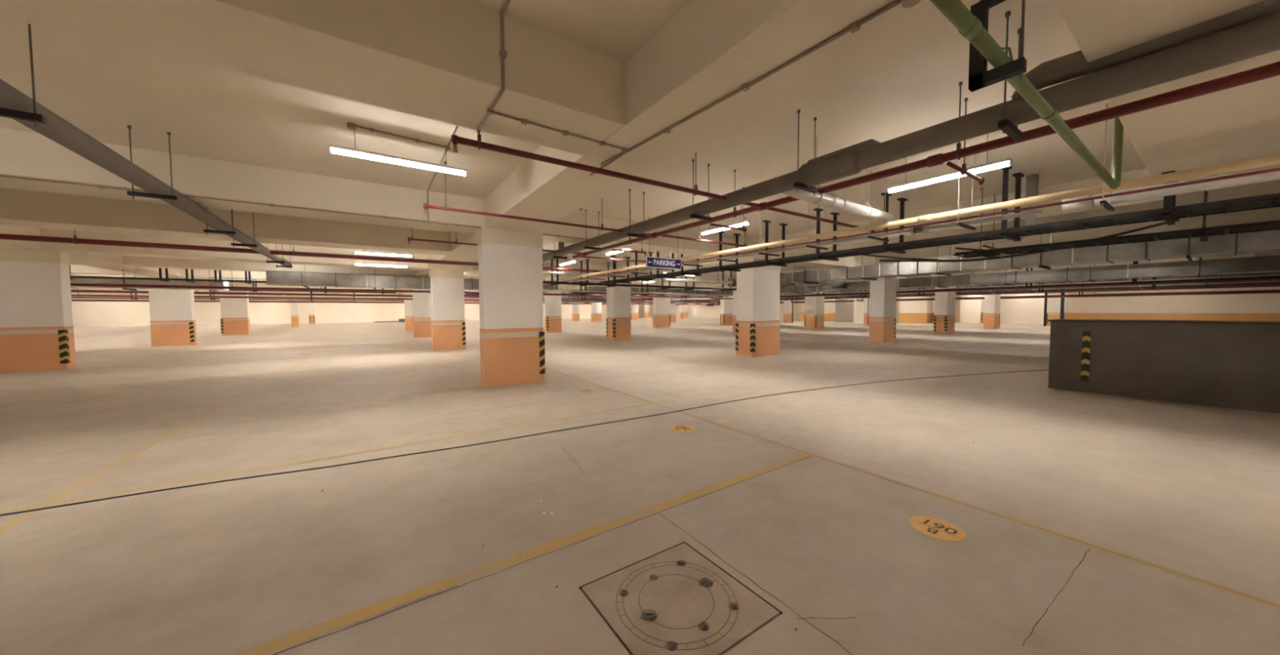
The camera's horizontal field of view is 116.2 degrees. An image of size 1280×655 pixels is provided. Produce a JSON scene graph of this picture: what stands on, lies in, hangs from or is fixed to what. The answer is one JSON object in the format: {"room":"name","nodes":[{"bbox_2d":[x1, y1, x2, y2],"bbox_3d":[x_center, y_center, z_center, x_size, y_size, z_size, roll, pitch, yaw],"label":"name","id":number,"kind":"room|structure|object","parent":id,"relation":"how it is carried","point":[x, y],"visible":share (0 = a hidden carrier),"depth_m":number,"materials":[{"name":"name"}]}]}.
{"room":"parking garage","nodes":[
{"label":"parking garage","id":0,"kind":"room"},
{"bbox_2d":[71,296,653,327],"bbox_3d":[-30.319,-3.169,66.525,89.000,4.100,0.200,-2,3,-34],"label":"wall","id":1,"kind":"structure","parent":0,"point":[85,313],"depth_m":53.42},
{"bbox_2d":[0,317,1279,654],"bbox_3d":[-8.269,0.287,34.346,89.000,0.303,78.000,-2,3,-34],"label":"floor","id":2,"kind":"structure","parent":0,"point":[226,567],"depth_m":3.35,"materials":[{"name":"beige"}]},
{"bbox_2d":[0,248,75,373],"bbox_3d":[-16.516,-0.457,10.750,1.350,3.260,0.430,-2,3,-34],"label":"pillar","id":3,"kind":"structure","parent":2,"relation":"on","point":[37,333],"depth_m":10.70,"materials":[{"name":"paint"}]},
{"bbox_2d":[0,337,337,534],"bbox_3d":[-10.583,1.084,12.203,0.899,0.001,27.998,-2,3,-34],"label":"floor line","id":4,"kind":"object","parent":2,"relation":"on","point":[6,526],"visible":0.97,"depth_m":4.09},
{"bbox_2d":[146,275,196,346],"bbox_3d":[-21.984,-0.769,18.756,1.350,3.260,0.430,-2,3,-34],"label":"pillar","id":5,"kind":"structure","parent":2,"relation":"on","point":[172,312],"depth_m":18.61,"materials":[{"name":"paint"}]},
{"bbox_2d":[219,289,250,335],"bbox_3d":[-27.992,-1.112,27.542,1.350,3.260,0.530,-2,3,-34],"label":"pillar","id":6,"kind":"structure","parent":2,"relation":"on","point":[234,312],"depth_m":27.36,"materials":[{"name":"paint"}]},
{"bbox_2d":[0,386,483,439],"bbox_3d":[-9.756,1.441,3.643,15.901,0.001,0.088,-2,3,-34],"label":"floor line","id":7,"kind":"object","parent":2,"relation":"on","point":[479,387],"visible":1,"depth_m":5.92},
{"bbox_2d":[289,295,299,327],"bbox_3d":[-36.179,-1.674,41.742,0.594,3.260,0.424,-2,3,-34],"label":"pillar","id":8,"kind":"structure","parent":2,"relation":"on","point":[294,306],"depth_m":41.59,"materials":[{"name":"paint"}]},
{"bbox_2d":[0,402,653,513],"bbox_3d":[-5.109,1.445,3.037,12.904,0.001,0.102,-2,3,-34],"label":"floor line","id":9,"kind":"object","parent":2,"relation":"on","point":[526,424],"visible":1,"depth_m":3.98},
{"bbox_2d":[404,292,413,330],"bbox_3d":[-18.512,-1.361,32.375,1.074,3.260,0.424,-2,3,-34],"label":"pillar","id":10,"kind":"structure","parent":2,"relation":"on","point":[408,304],"depth_m":32.07,"materials":[{"name":"paint"}]},
{"bbox_2d":[412,288,431,337],"bbox_3d":[-13.258,-1.046,24.345,1.054,3.260,0.424,-2,3,-34],"label":"pillar","id":11,"kind":"structure","parent":2,"relation":"on","point":[421,300],"depth_m":24.15,"materials":[{"name":"paint"}]},
{"bbox_2d":[429,268,466,350],"bbox_3d":[-7.872,-0.734,16.340,1.220,3.260,0.430,-2,3,-34],"label":"pillar","id":12,"kind":"structure","parent":2,"relation":"on","point":[446,286],"depth_m":16.15,"materials":[{"name":"paint"}]},
{"bbox_2d":[476,225,545,387],"bbox_3d":[-2.746,-0.429,8.560,1.270,3.260,0.430,-2,3,-34],"label":"pillar","id":13,"kind":"structure","parent":2,"relation":"on","point":[510,261],"depth_m":8.35,"materials":[{"name":"paint"}]},
{"bbox_2d":[231,453,809,654],"bbox_3d":[-0.288,1.431,2.836,5.044,0.001,0.117,-2,3,-34],"label":"floor line","id":14,"kind":"object","parent":2,"relation":"on","point":[300,635],"visible":1,"depth_m":2.35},
{"bbox_2d":[0,368,1048,515],"bbox_3d":[0.821,1.299,5.724,26.833,0.013,1.470,-1,3,-25],"label":"floor line","id":15,"kind":"object","parent":2,"relation":"on","point":[23,511],"visible":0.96,"depth_m":4.18,"materials":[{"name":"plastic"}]},
{"bbox_2d":[543,287,561,332],"bbox_3d":[-6.361,-1.280,29.103,1.130,3.260,0.530,-2,3,-34],"label":"pillar","id":16,"kind":"structure","parent":2,"relation":"on","point":[553,304],"depth_m":28.89,"materials":[{"name":"paint"}]},
{"bbox_2d":[591,302,601,321],"bbox_3d":[-6.165,-2.424,56.145,1.419,3.260,0.524,-2,3,-34],"label":"pillar","id":17,"kind":"structure","parent":2,"relation":"on","point":[596,308],"depth_m":55.90,"materials":[{"name":"paint"}]},
{"bbox_2d":[605,278,631,340],"bbox_3d":[-1.151,-0.981,21.439,1.090,3.260,0.786,-2,3,-34],"label":"pillar","id":18,"kind":"structure","parent":2,"relation":"on","point":[618,298],"depth_m":21.14,"materials":[{"name":"paint"}]},
{"bbox_2d":[653,294,670,327],"bbox_3d":[2.018,-1.651,36.954,1.662,3.260,0.530,-2,3,-34],"label":"pillar","id":19,"kind":"structure","parent":2,"relation":"on","point":[661,305],"depth_m":36.66,"materials":[{"name":"paint"}]},
{"bbox_2d":[581,542,779,654],"bbox_3d":[0.194,1.488,2.141,0.756,0.065,0.748,-2,3,-34],"label":"manhole cover","id":20,"kind":"object","parent":2,"relation":"in","point":[675,600],"visible":1,"depth_m":2.09,"materials":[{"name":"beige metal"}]},
{"bbox_2d":[669,424,693,431],"bbox_3d":[0.547,1.324,5.248,0.330,0.002,0.330,-2,3,-34],"label":"disc","id":21,"kind":"object","parent":2,"relation":"on","point":[679,428],"visible":1,"depth_m":5.23,"materials":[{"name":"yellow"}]},
{"bbox_2d":[720,296,733,325],"bbox_3d":[8.919,-1.840,40.645,1.541,3.260,0.536,-2,3,-34],"label":"pillar","id":22,"kind":"structure","parent":2,"relation":"on","point":[726,305],"depth_m":40.34,"materials":[{"name":"paint"}]},
{"bbox_2d":[735,257,780,356],"bbox_3d":[4.087,-0.682,13.778,1.420,3.260,0.756,-2,3,-34],"label":"pillar","id":23,"kind":"structure","parent":2,"relation":"on","point":[757,288],"depth_m":13.43,"materials":[{"name":"paint"}]},
{"bbox_2d":[783,300,793,322],"bbox_3d":[18.348,-2.248,49.252,1.230,3.260,0.530,-2,3,-34],"label":"pillar","id":24,"kind":"structure","parent":2,"relation":"on","point":[787,304],"depth_m":48.96,"materials":[{"name":"paint"}]},
{"bbox_2d":[804,292,824,328],"bbox_3d":[14.112,-1.509,32.235,1.130,3.260,1.036,-2,3,-34],"label":"pillar","id":25,"kind":"structure","parent":2,"relation":"on","point":[814,315],"depth_m":31.88,"materials":[{"name":"paint"}]},
{"bbox_2d":[868,276,897,342],"bbox_3d":[11.817,-0.955,19.388,1.230,3.260,0.680,-2,3,-34],"label":"pillar","id":26,"kind":"structure","parent":2,"relation":"on","point":[882,320],"depth_m":19.08,"materials":[{"name":"paint"}]},
{"bbox_2d":[545,367,1279,609],"bbox_3d":[-0.696,1.213,8.056,0.258,0.001,20.005,-2,3,-34],"label":"parking line","id":27,"kind":"object","parent":2,"relation":"on","point":[811,454],"visible":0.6,"depth_m":2.86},
{"bbox_2d":[908,515,966,541],"bbox_3d":[2.105,1.419,2.826,0.330,0.002,0.330,-2,3,-34],"label":"disc","id":28,"kind":"object","parent":2,"relation":"on","point":[935,527],"visible":1,"depth_m":2.81,"materials":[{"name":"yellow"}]},
{"bbox_2d":[933,285,955,333],"bbox_3d":[19.702,-1.260,25.734,1.430,3.260,0.686,-2,3,-34],"label":"pillar","id":29,"kind":"structure","parent":2,"relation":"on","point":[944,301],"depth_m":25.39,"materials":[{"name":"paint"}]},
{"bbox_2d":[983,293,1000,328],"bbox_3d":[28.171,-1.560,31.866,1.330,3.260,0.680,-2,3,-34],"label":"pillar","id":30,"kind":"structure","parent":2,"relation":"on","point":[992,302],"depth_m":31.54,"materials":[{"name":"paint"}]},
{"bbox_2d":[1046,292,1068,325],"bbox_3d":[37.359,-1.764,35.683,1.230,3.260,1.136,-2,3,-34],"label":"pillar","id":31,"kind":"structure","parent":2,"relation":"on","point":[1053,308],"depth_m":35.41,"materials":[{"name":"paint"}]},
{"bbox_2d":[0,0,1279,299],"bbox_3d":[-8.287,-3.533,34.185,89.000,0.850,78.000,-2,3,-34],"label":"ceiling","id":32,"kind":"structure","parent":0,"point":[252,97],"depth_m":4.22,"materials":[{"name":"paint"}]},
{"bbox_2d":[0,23,292,268],"bbox_3d":[-7.168,-2.062,6.595,0.400,0.870,16.100,-2,3,-34],"label":"cable tray","id":33,"kind":"object","parent":32,"relation":"hanging from","point":[15,104],"visible":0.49,"depth_m":3.93,"materials":[{"name":"black metal"}]},
{"bbox_2d":[70,270,229,292],"bbox_3d":[-27.098,-1.969,11.949,20.800,1.320,1.040,-2,3,-34],"label":"air duct","id":34,"kind":"object","parent":32,"relation":"hanging from","point":[75,280],"visible":0.44,"depth_m":16.27,"materials":[{"name":"white"}]},
{"bbox_2d":[69,264,266,284],"bbox_3d":[-25.533,-2.094,11.068,22.400,1.010,0.850,-2,3,-34],"label":"cable tray","id":35,"kind":"object","parent":32,"relation":"hanging from","point":[160,278],"visible":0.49,"depth_m":15.88,"materials":[{"name":"black"}]},
{"bbox_2d":[0,230,478,266],"bbox_3d":[-18.942,-1.958,4.070,33.400,0.754,0.144,-2,3,-34],"label":"pipe","id":36,"kind":"object","parent":32,"relation":"hanging from","point":[74,240],"visible":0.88,"depth_m":9.70,"materials":[{"name":"brown"}]},
{"bbox_2d":[70,269,479,293],"bbox_3d":[-22.322,-2.112,13.993,39.000,1.250,0.138,-2,3,-34],"label":"pipe","id":37,"kind":"object","parent":32,"relation":"hanging from","point":[124,285],"visible":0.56,"depth_m":17.25,"materials":[{"name":"brown"}]},
{"bbox_2d":[71,288,479,297],"bbox_3d":[-27.695,-2.405,20.974,38.000,1.206,0.168,-2,3,-34],"label":"pipe","id":38,"kind":"object","parent":32,"relation":"hanging from","point":[72,291],"visible":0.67,"depth_m":24.09,"materials":[{"name":"brown"}]},
{"bbox_2d":[71,288,479,301],"bbox_3d":[-27.651,-2.974,35.091,50.000,1.260,0.950,-2,3,-34],"label":"cable tray","id":39,"kind":"object","parent":32,"relation":"hanging from","point":[132,298],"visible":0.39,"depth_m":32.57,"materials":[{"name":"black"}]},
{"bbox_2d":[0,174,588,239],"bbox_3d":[-5.636,-1.930,6.398,11.800,0.034,0.044,-2,3,-34],"label":"conduit","id":40,"kind":"object","parent":32,"relation":"attached to","point":[98,186],"visible":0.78,"depth_m":6.13,"materials":[{"name":"metal"}]},
{"bbox_2d":[229,279,396,293],"bbox_3d":[-18.492,-2.567,23.006,7.500,1.140,0.850,-2,3,-34],"label":"cable tray","id":41,"kind":"object","parent":32,"relation":"hanging from","point":[255,284],"visible":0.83,"depth_m":22.34,"materials":[{"name":"black"}]},
{"bbox_2d":[71,288,653,302],"bbox_3d":[-21.501,-2.650,27.860,56.000,1.356,0.148,-2,3,-34],"label":"pipe","id":42,"kind":"object","parent":32,"relation":"hanging from","point":[77,294],"visible":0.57,"depth_m":26.22,"materials":[{"name":"brown"}]},
{"bbox_2d":[355,249,407,267],"bbox_3d":[-8.805,-2.437,13.579,1.500,0.715,0.092,-2,3,-34],"label":"tube light","id":43,"kind":"object","parent":32,"relation":"hanging from","point":[356,264],"visible":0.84,"depth_m":13.55,"materials":[{"name":"white"}]},
{"bbox_2d":[355,263,406,267],"bbox_3d":[-8.804,-2.104,13.594,1.470,0.045,0.048,-2,3,-34],"label":"diffuser","id":44,"kind":"object","parent":43,"relation":"attached to","point":[368,264],"depth_m":13.58,"materials":[{"name":"white"}]},
{"bbox_2d":[354,250,412,257],"bbox_3d":[-7.936,-2.519,12.353,1.500,0.555,0.092,-2,3,-34],"label":"tube light","id":45,"kind":"object","parent":32,"relation":"hanging from","point":[355,251],"visible":0.97,"depth_m":12.33,"materials":[{"name":"white"}]},
{"bbox_2d":[71,296,708,304],"bbox_3d":[-17.454,-3.547,48.521,86.000,1.346,0.187,-2,3,-34],"label":"pipe","id":46,"kind":"object","parent":32,"relation":"hanging from","point":[73,300],"visible":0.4,"depth_m":38.53,"materials":[{"name":"brown"}]},
{"bbox_2d":[71,296,717,303],"bbox_3d":[-18.582,-3.736,50.166,86.000,1.096,0.187,-2,3,-34],"label":"pipe","id":47,"kind":"object","parent":32,"relation":"hanging from","point":[71,296],"visible":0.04,"depth_m":39.45,"materials":[{"name":"brown"}]},
{"bbox_2d":[328,128,466,176],"bbox_3d":[-3.026,-2.355,5.087,1.500,0.555,0.092,-2,3,-34],"label":"tube light","id":48,"kind":"object","parent":32,"relation":"hanging from","point":[333,148],"visible":0.97,"depth_m":5.03,"materials":[{"name":"white"}]},
{"bbox_2d":[330,147,465,176],"bbox_3d":[-3.025,-2.102,5.098,1.470,0.045,0.048,-2,3,-34],"label":"diffuser","id":49,"kind":"object","parent":48,"relation":"attached to","point":[344,151],"depth_m":5.04,"materials":[{"name":"white"}]},
{"bbox_2d":[355,124,445,147],"bbox_3d":[-3.031,-2.439,5.126,1.104,0.034,0.047,-2,3,-39],"label":"conduit","id":50,"kind":"object","parent":32,"relation":"attached to","point":[371,130],"visible":1,"depth_m":5.08,"materials":[{"name":"metal"}]},
{"bbox_2d":[266,266,557,292],"bbox_3d":[-9.998,-2.428,19.611,12.300,1.210,1.040,-2,3,-34],"label":"air duct","id":51,"kind":"object","parent":32,"relation":"hanging from","point":[301,278],"visible":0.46,"depth_m":17.45,"materials":[{"name":"grey"}]},
{"bbox_2d":[426,125,458,223],"bbox_3d":[-2.845,-2.197,5.787,0.053,0.576,4.302,-2,3,-34],"label":"conduit","id":52,"kind":"object","parent":32,"relation":"attached to","point":[448,147],"visible":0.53,"depth_m":5.98,"materials":[{"name":"metal"}]},
{"bbox_2d":[475,0,511,133],"bbox_3d":[-0.683,-2.064,2.500,0.044,0.584,3.030,-2,3,-34],"label":"conduit","id":53,"kind":"object","parent":32,"relation":"attached to","point":[503,53],"visible":0.97,"depth_m":3.02,"materials":[{"name":"metal"}]},
{"bbox_2d":[407,226,583,254],"bbox_3d":[-3.224,-2.237,9.657,4.188,0.816,0.074,-2,3,-34],"label":"pipe","id":54,"kind":"object","parent":32,"relation":"hanging from","point":[456,242],"visible":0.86,"depth_m":8.94,"materials":[{"name":"brown"}]},
{"bbox_2d":[422,160,653,235],"bbox_3d":[-1.438,-2.133,7.016,4.218,0.816,0.074,-2,3,-34],"label":"pipe","id":55,"kind":"object","parent":32,"relation":"hanging from","point":[425,206],"visible":0.9,"depth_m":6.56,"materials":[{"name":"brown"}]},
{"bbox_2d":[493,111,627,164],"bbox_3d":[-0.828,-1.851,3.996,1.374,0.034,0.553,-2,3,-34],"label":"conduit","id":56,"kind":"object","parent":32,"relation":"attached to","point":[524,122],"visible":0.98,"depth_m":3.78,"materials":[{"name":"metal"}]},
{"bbox_2d":[542,291,635,299],"bbox_3d":[-5.834,-3.062,34.606,12.500,1.250,1.140,-2,3,-34],"label":"air duct","id":57,"kind":"object","parent":32,"relation":"hanging from","point":[562,296],"visible":0.04,"depth_m":34.52,"materials":[{"name":"white"}]},
{"bbox_2d":[451,127,761,208],"bbox_3d":[0.069,-2.045,4.765,4.268,0.816,0.090,-2,3,-34],"label":"pipe","id":58,"kind":"object","parent":32,"relation":"hanging from","point":[455,140],"visible":0.94,"depth_m":4.24,"materials":[{"name":"brown"}]},
{"bbox_2d":[542,297,715,303],"bbox_3d":[-1.361,-3.589,48.000,28.000,1.370,1.240,-2,3,-34],"label":"air duct","id":59,"kind":"object","parent":32,"relation":"hanging from","point":[690,301],"visible":0.16,"depth_m":48.64,"materials":[{"name":"white"}]},
{"bbox_2d":[542,277,723,298],"bbox_3d":[-0.265,-2.979,31.325,19.000,1.191,0.177,-2,3,-34],"label":"pipe","id":60,"kind":"object","parent":32,"relation":"hanging from","point":[544,293],"visible":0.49,"depth_m":30.36,"materials":[{"name":"brown"}]},
{"bbox_2d":[542,280,733,295],"bbox_3d":[0.504,-2.660,24.351,16.400,1.246,0.129,-2,3,-34],"label":"pipe","id":61,"kind":"object","parent":32,"relation":"hanging from","point":[544,290],"visible":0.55,"depth_m":24.02,"materials":[{"name":"brown"}]},
{"bbox_2d":[542,257,736,290],"bbox_3d":[1.492,-2.552,20.420,14.400,1.140,0.850,-2,3,-34],"label":"cable tray","id":62,"kind":"object","parent":32,"relation":"hanging from","point":[551,282],"visible":0.7,"depth_m":18.72,"materials":[{"name":"black"}]},
{"bbox_2d":[584,280,706,296],"bbox_3d":[0.842,-2.906,28.994,10.400,1.150,0.940,-2,3,-34],"label":"air duct","id":63,"kind":"object","parent":32,"relation":"hanging from","point":[589,287],"visible":0.41,"depth_m":29.08,"materials":[{"name":"grey"}]},
{"bbox_2d":[645,217,681,269],"bbox_3d":[0.604,-2.074,9.936,1.100,1.200,0.032,-2,3,-34],"label":"parking sign","id":64,"kind":"object","parent":32,"relation":"hanging from","point":[651,262],"visible":1,"depth_m":9.93,"materials":[{"name":"blue"}]},
{"bbox_2d":[664,271,733,284],"bbox_3d":[2.458,-2.379,16.125,3.650,1.130,0.138,-2,3,-34],"label":"pipe","id":65,"kind":"object","parent":32,"relation":"hanging from","point":[681,279],"visible":0.88,"depth_m":16.07,"materials":[{"name":"brown"}]},
{"bbox_2d":[660,216,761,248],"bbox_3d":[1.693,-2.273,9.064,3.270,0.740,0.078,-2,3,-34],"label":"pipe","id":66,"kind":"object","parent":32,"relation":"hanging from","point":[699,239],"visible":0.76,"depth_m":8.83,"materials":[{"name":"brown"}]},
{"bbox_2d":[700,214,750,235],"bbox_3d":[1.787,-2.351,8.471,0.092,0.555,1.350,-2,3,-34],"label":"tube light","id":67,"kind":"object","parent":32,"relation":"hanging from","point":[745,222],"visible":0.91,"depth_m":8.50,"materials":[{"name":"white"}]},
{"bbox_2d":[702,222,747,235],"bbox_3d":[1.788,-2.098,8.481,0.048,0.045,1.323,-2,3,-34],"label":"diffuser","id":68,"kind":"object","parent":67,"relation":"attached to","point":[739,224],"depth_m":8.51,"materials":[{"name":"white"}]},
{"bbox_2d":[590,0,902,176],"bbox_3d":[0.423,-1.837,3.519,0.076,0.034,3.553,-2,3,-36],"label":"conduit","id":69,"kind":"object","parent":32,"relation":"attached to","point":[855,27],"visible":0.98,"depth_m":2.79,"materials":[{"name":"metal"}]},
{"bbox_2d":[780,265,846,288],"bbox_3d":[9.011,-2.680,21.194,6.100,1.020,0.840,-2,3,-34],"label":"air duct","id":70,"kind":"object","parent":32,"relation":"hanging from","point":[833,284],"visible":0.41,"depth_m":21.73,"materials":[{"name":"white"}]},
{"bbox_2d":[766,184,875,231],"bbox_3d":[3.223,-2.188,6.913,3.370,0.742,0.082,-2,3,-34],"label":"pipe","id":71,"kind":"object","parent":32,"relation":"hanging from","point":[818,218],"visible":0.8,"depth_m":6.72,"materials":[{"name":"brown"}]},
{"bbox_2d":[781,137,893,222],"bbox_3d":[2.761,-2.077,5.788,2.707,0.865,0.595,-2,3,-34],"label":"light fixture","id":72,"kind":"object","parent":32,"relation":"hanging from","point":[830,199],"visible":0.85,"depth_m":5.52,"materials":[{"name":"silver metal"}]},
{"bbox_2d":[542,0,1279,265],"bbox_3d":[1.378,-2.016,4.921,0.950,0.900,17.700,-2,3,-34],"label":"pipe","id":73,"kind":"object","parent":32,"relation":"hanging from","point":[1251,31],"visible":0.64,"depth_m":2.89,"materials":[{"name":"black metal"}]},
{"bbox_2d":[549,102,1279,282],"bbox_3d":[1.427,-2.148,10.402,0.650,1.100,26.700,-2,3,-34],"label":"pipe","id":74,"kind":"object","parent":32,"relation":"hanging from","point":[1272,160],"visible":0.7,"depth_m":5.18,"materials":[{"name":"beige metal"}]},
{"bbox_2d":[567,210,1042,282],"bbox_3d":[1.010,-1.716,11.133,0.132,0.132,14.650,-2,3,-34],"label":"drain pipe","id":75,"kind":"object","parent":74,"relation":"attached to","point":[926,228],"visible":0.77,"depth_m":6.69,"materials":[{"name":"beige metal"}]},
{"bbox_2d":[542,167,1279,284],"bbox_3d":[1.971,-1.688,9.458,0.031,0.031,24.500,-2,3,-34],"label":"pipe","id":76,"kind":"object","parent":74,"relation":"attached to","point":[1277,169],"visible":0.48,"depth_m":5.04,"materials":[{"name":"beige"}]},
{"bbox_2d":[1061,164,1279,212],"bbox_3d":[7.277,-1.443,2.308,0.170,0.170,6.700,-2,3,-34],"label":"drain pipe","id":77,"kind":"object","parent":74,"relation":"attached to","point":[1275,175],"visible":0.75,"depth_m":4.33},
{"bbox_2d":[572,61,1279,257],"bbox_3d":[2.626,-2.088,4.801,0.115,0.758,16.100,-2,3,-34],"label":"pipe","id":78,"kind":"object","parent":32,"relation":"hanging from","point":[1271,70],"visible":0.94,"depth_m":3.54,"materials":[{"name":"brown"}]},
{"bbox_2d":[887,170,965,193],"bbox_3d":[3.910,-2.057,5.459,0.092,0.235,0.916,-2,3,-34],"label":"tube light","id":79,"kind":"object","parent":32,"relation":"hanging from","point":[955,174],"depth_m":5.44,"materials":[{"name":"white"}]},
{"bbox_2d":[888,160,1009,192],"bbox_3d":[4.027,-1.974,5.291,0.048,0.045,1.323,-2,3,-34],"label":"diffuser","id":80,"kind":"object","parent":79,"relation":"attached to","point":[997,164],"depth_m":5.24,"materials":[{"name":"white"}]},
{"bbox_2d":[599,165,1279,283],"bbox_3d":[4.405,-2.102,8.984,0.930,1.100,21.000,-2,3,-34],"label":"cable tray","id":81,"kind":"object","parent":32,"relation":"hanging from","point":[1170,211],"visible":0.91,"depth_m":6.64,"materials":[{"name":"black"}]},
{"bbox_2d":[644,265,1279,301],"bbox_3d":[13.479,-3.005,29.988,0.148,1.156,45.500,-2,3,-34],"label":"pipe","id":82,"kind":"object","parent":32,"relation":"hanging from","point":[1075,265],"visible":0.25,"depth_m":19.38,"materials":[{"name":"brown"}]},
{"bbox_2d":[648,265,1279,301],"bbox_3d":[12.901,-2.930,29.596,0.168,1.266,45.500,-2,3,-34],"label":"pipe","id":83,"kind":"object","parent":32,"relation":"hanging from","point":[1264,279],"visible":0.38,"depth_m":19.08,"materials":[{"name":"brown"}]},
{"bbox_2d":[946,97,984,191],"bbox_3d":[3.553,-2.008,4.323,0.988,0.886,0.070,-2,3,-34],"label":"pipe","id":84,"kind":"object","parent":32,"relation":"hanging from","point":[963,170],"visible":0.98,"depth_m":4.28,"materials":[{"name":"brown"}]},
{"bbox_2d":[686,254,1279,297],"bbox_3d":[13.212,-2.611,21.340,1.040,1.210,31.500,-2,3,-34],"label":"air duct","id":85,"kind":"object","parent":32,"relation":"hanging from","point":[1265,264],"visible":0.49,"depth_m":15.27,"materials":[{"name":"white"}]},
{"bbox_2d":[696,284,1279,302],"bbox_3d":[20.500,-3.195,34.775,0.206,1.246,45.500,-2,3,-34],"label":"pipe","id":86,"kind":"object","parent":32,"relation":"hanging from","point":[1270,285],"visible":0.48,"depth_m":23.84,"materials":[{"name":"brown"}]},
{"bbox_2d":[967,157,1012,173],"bbox_3d":[4.300,-1.964,4.891,0.092,0.094,0.419,-2,3,-34],"label":"tube light","id":87,"kind":"object","parent":32,"relation":"hanging from","point":[972,170],"depth_m":4.87,"materials":[{"name":"white"}]},
{"bbox_2d":[708,289,1279,304],"bbox_3d":[26.422,-3.533,43.654,0.246,1.376,53.500,-2,3,-34],"label":"pipe","id":88,"kind":"object","parent":32,"relation":"hanging from","point":[1252,292],"visible":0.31,"depth_m":30.05,"materials":[{"name":"brown"}]},
{"bbox_2d":[709,271,1279,301],"bbox_3d":[19.630,-3.000,30.555,1.240,1.270,39.500,-2,3,-34],"label":"air duct","id":89,"kind":"object","parent":32,"relation":"hanging from","point":[1267,273],"visible":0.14,"depth_m":21.76,"materials":[{"name":"grey"}]},
{"bbox_2d":[728,229,1279,287],"bbox_3d":[10.547,-2.277,12.566,1.140,1.110,20.000,-2,3,-34],"label":"air duct","id":90,"kind":"object","parent":32,"relation":"hanging from","point":[1260,242],"visible":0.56,"depth_m":10.60,"materials":[{"name":"grey"}]},
{"bbox_2d":[984,173,1039,243],"bbox_3d":[6.480,-2.046,6.964,0.156,1.060,0.678,-2,3,-34],"label":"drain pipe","id":91,"kind":"object","parent":32,"relation":"hanging from","point":[1032,180],"visible":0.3,"depth_m":6.71,"materials":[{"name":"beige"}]},
{"bbox_2d":[929,0,1124,189],"bbox_3d":[0.862,-1.742,1.342,10.031,1.140,0.211,-2,3,-34],"label":"pipe","id":92,"kind":"object","parent":32,"relation":"hanging from","point":[972,25],"visible":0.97,"depth_m":2.02,"materials":[{"name":"green metal"}]},
{"bbox_2d":[779,261,1279,296],"bbox_3d":[16.544,-2.478,19.380,0.950,1.340,24.500,-2,3,-34],"label":"cable tray","id":93,"kind":"object","parent":32,"relation":"hanging from","point":[1134,282],"visible":0.8,"depth_m":16.42,"materials":[{"name":"black"}]},
{"bbox_2d":[779,277,1279,299],"bbox_3d":[19.920,-2.867,27.729,0.950,1.300,34.500,-2,3,-34],"label":"cable tray","id":94,"kind":"object","parent":32,"relation":"hanging from","point":[1153,286],"visible":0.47,"depth_m":21.31,"materials":[{"name":"black"}]},
{"bbox_2d":[779,289,1279,302],"bbox_3d":[26.195,-3.329,38.660,1.250,1.360,45.500,-2,3,-34],"label":"cable tray","id":95,"kind":"object","parent":32,"relation":"hanging from","point":[1079,295],"visible":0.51,"depth_m":28.39,"materials":[{"name":"black"}]},
{"bbox_2d":[953,187,1279,257],"bbox_3d":[8.857,-1.853,4.480,0.860,1.260,8.530,-2,3,-34],"label":"cable tray","id":96,"kind":"object","parent":32,"relation":"hanging from","point":[1203,233],"visible":0.88,"depth_m":6.03,"materials":[{"name":"black"}]},
{"bbox_2d":[879,248,1058,262],"bbox_3d":[6.344,-1.375,7.902,2.760,0.164,0.223,1,3,34],"label":"cable","id":97,"kind":"object","parent":96,"relation":"hanging from","point":[1053,249],"visible":0.98,"depth_m":7.79,"materials":[{"name":"grey plastic"}]},
{"bbox_2d":[955,218,1179,252],"bbox_3d":[6.924,-1.465,6.699,0.403,0.244,2.534,-2,3,-41],"label":"cable","id":98,"kind":"object","parent":96,"relation":"attached to","point":[1176,220],"visible":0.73,"depth_m":6.73,"materials":[{"name":"grey plastic"}]},
{"bbox_2d":[800,298,835,320],"bbox_3d":[26.830,-2.615,57.220,4.920,3.240,5.326,-2,3,-34],"label":"wall","id":99,"kind":"structure","parent":0,"point":[829,307],"depth_m":54.58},
{"bbox_2d":[675,295,960,322],"bbox_3d":[28.559,-3.144,59.364,0.200,4.100,78.000,-2,3,-34],"label":"wall","id":100,"kind":"structure","parent":0,"point":[692,310],"depth_m":78.86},
{"bbox_2d":[835,297,853,322],"bbox_3d":[28.676,-2.378,51.416,8.400,3.240,2.394,-2,3,-34],"label":"wall","id":101,"kind":"structure","parent":0,"point":[844,311],"depth_m":49.07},
{"bbox_2d":[853,297,864,323],"bbox_3d":[25.642,-2.087,44.870,3.000,3.240,1.559,-2,3,-34],"label":"wall","id":102,"kind":"structure","parent":0,"point":[859,306],"depth_m":44.20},
{"bbox_2d":[898,296,933,323],"bbox_3d":[33.142,-2.179,46.207,6.920,3.240,2.699,-2,3,-34],"label":"wall","id":103,"kind":"structure","parent":0,"point":[910,311],"depth_m":44.03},
{"bbox_2d":[960,293,1044,324],"bbox_3d":[38.832,-2.060,42.748,1.400,3.240,6.863,-2,3,-34],"label":"wall","id":104,"kind":"structure","parent":0,"point":[1021,310],"depth_m":41.50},
{"bbox_2d":[1048,319,1279,413],"bbox_3d":[10.178,0.606,5.418,0.980,1.335,6.430,-2,3,-34],"label":"wall","id":105,"kind":"structure","parent":0,"point":[1229,364],"depth_m":6.57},
{"bbox_2d":[1080,331,1090,381],"bbox_3d":[8.265,0.535,7.386,0.020,0.930,0.100,-2,3,-34],"label":"guard","id":106,"kind":"object","parent":105,"relation":"attached to","point":[1085,368],"visible":1,"depth_m":7.38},
{"bbox_2d":[1066,286,1279,320],"bbox_3d":[44.663,-1.633,31.995,3.920,3.240,14.389,-2,3,-34],"label":"wall","id":107,"kind":"structure","parent":0,"point":[1259,306],"depth_m":31.42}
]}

